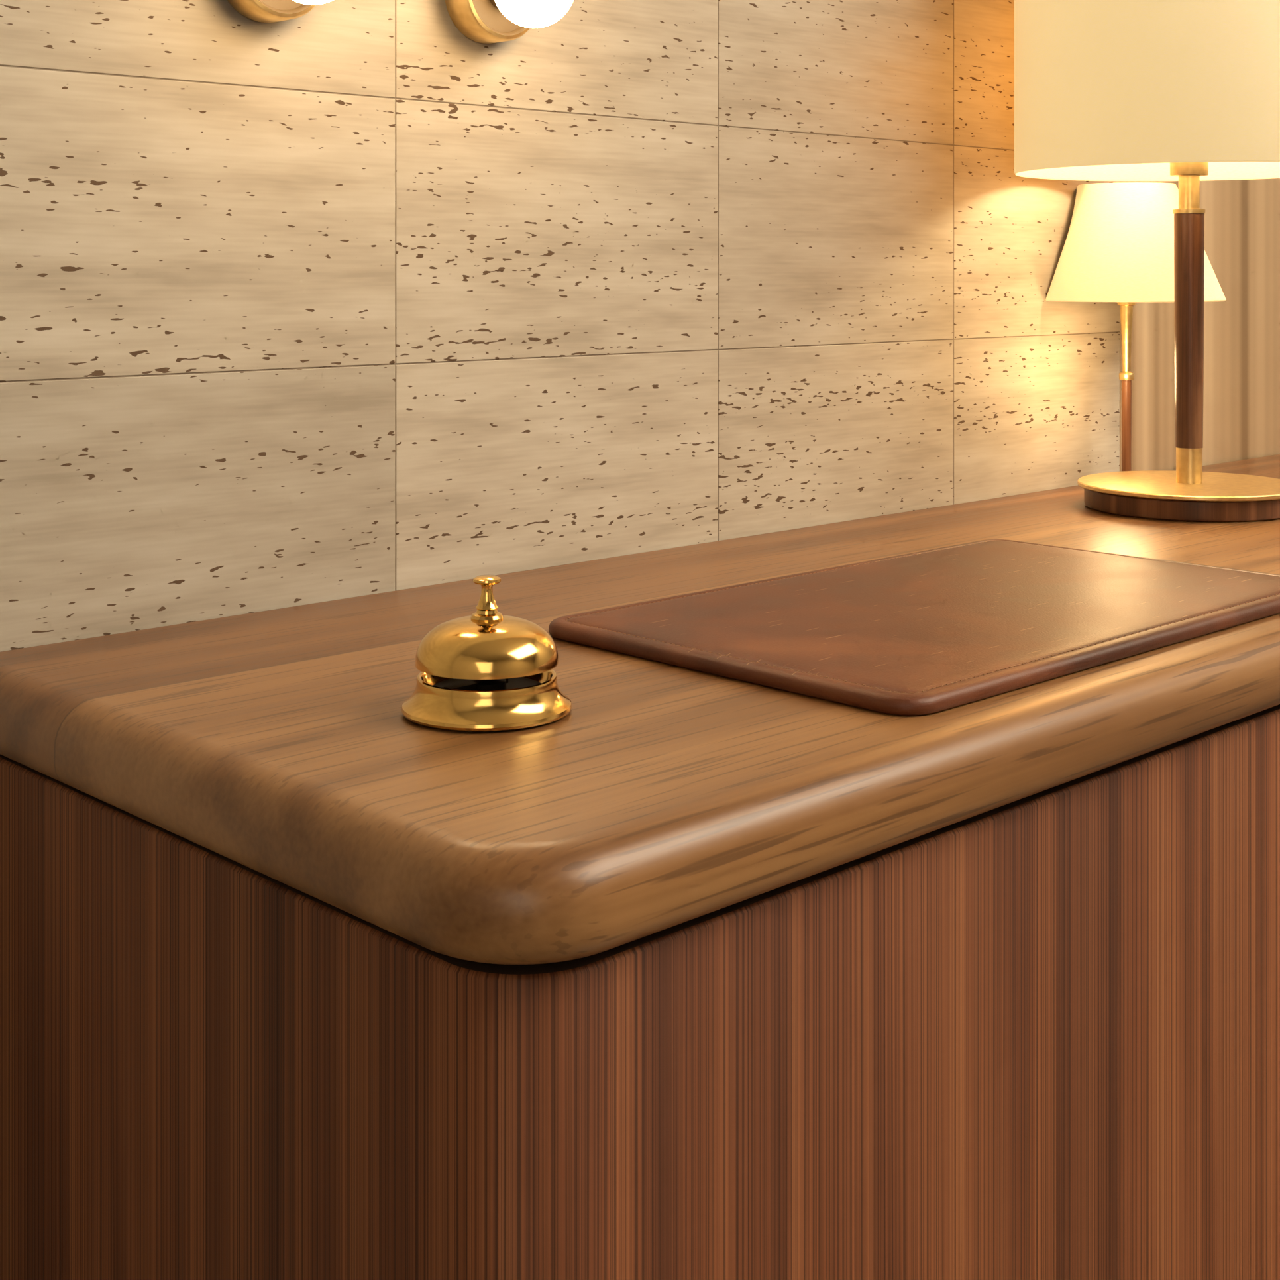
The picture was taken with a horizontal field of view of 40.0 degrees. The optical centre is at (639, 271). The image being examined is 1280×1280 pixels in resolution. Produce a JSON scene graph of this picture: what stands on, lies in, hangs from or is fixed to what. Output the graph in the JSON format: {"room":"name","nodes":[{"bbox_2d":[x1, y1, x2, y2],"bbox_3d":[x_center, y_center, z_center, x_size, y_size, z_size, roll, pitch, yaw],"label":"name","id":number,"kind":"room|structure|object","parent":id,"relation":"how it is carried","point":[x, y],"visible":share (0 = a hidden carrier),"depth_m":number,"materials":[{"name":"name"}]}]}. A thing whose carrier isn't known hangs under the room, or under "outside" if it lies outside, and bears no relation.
{"room":"hotel lobby","nodes":[
{"label":"hotel lobby","id":0,"kind":"room"},
{"bbox_2d":[0,0,1119,651],"bbox_3d":[-0.917,-0.670,0.639,3.918,4.000,0.120,0,0,-44],"label":"wall","id":1,"kind":"structure","parent":0,"point":[339,299],"depth_m":1.33,"materials":[{"name":"beige stone"}]},
{"bbox_2d":[227,0,333,22],"bbox_3d":[-0.225,-0.205,1.160,0.073,0.073,0.092,0,0,-44],"label":"sconce","id":2,"kind":"object","parent":1,"relation":"attached to","point":[259,10],"visible":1,"depth_m":1.17,"materials":[{"name":"gold metal"}]},
{"bbox_2d":[445,0,573,43],"bbox_3d":[-0.088,-0.208,1.292,0.073,0.073,0.092,0,0,-44],"label":"sconce","id":3,"kind":"object","parent":1,"relation":"attached to","point":[481,21],"visible":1,"depth_m":1.29,"materials":[{"name":"gold metal"}]},
{"bbox_2d":[1045,182,1226,471],"bbox_3d":[0.541,0.068,1.860,0.202,0.322,0.143,0,0,-44],"label":"table lamp","id":4,"kind":"object","parent":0,"point":[1118,247],"depth_m":1.82,"materials":[{"name":"beige fabric"}]},
{"bbox_2d":[1120,178,1279,471],"bbox_3d":[1.312,-0.670,2.795,2.279,4.000,0.116,0,0,-44],"label":"curtain","id":5,"kind":"object","parent":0,"point":[1241,396],"depth_m":2.14,"materials":[{"name":"beige fabric"}]},
{"bbox_3d":[1.404,1.380,-0.122,6.440,0.100,4.440,0,0,-44],"label":"floor","id":6,"kind":"structure","parent":0,"visible":0},
{"bbox_2d":[0,454,1279,1279],"bbox_3d":[0.919,0.780,1.963,3.200,1.100,0.523,0,0,-44],"label":"desk","id":7,"kind":"object","parent":6,"relation":"on","point":[680,973],"visible":1,"depth_m":0.87,"materials":[{"name":"brown wood"}]},
{"bbox_2d":[401,575,571,731],"bbox_3d":[-0.080,0.194,0.919,0.089,0.070,0.089,0,0,-44],"label":"bell","id":8,"kind":"object","parent":7,"relation":"on","point":[487,670],"visible":1,"depth_m":0.89,"materials":[{"name":"gold metal"}]},
{"bbox_2d":[548,539,1279,715],"bbox_3d":[0.216,0.224,1.180,0.500,0.011,0.297,0,0,-44],"label":"pad","id":9,"kind":"object","parent":7,"relation":"on","point":[939,629],"visible":1,"depth_m":1.11,"materials":[{"name":"brown leather"}]},
{"bbox_2d":[1014,0,1279,522],"bbox_3d":[0.533,-0.073,1.709,0.332,0.605,0.332,0,0,-44],"label":"table lamp","id":10,"kind":"object","parent":7,"relation":"on","point":[1187,92],"visible":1,"depth_m":1.60,"materials":[{"name":"beige fabric"}]}
]}

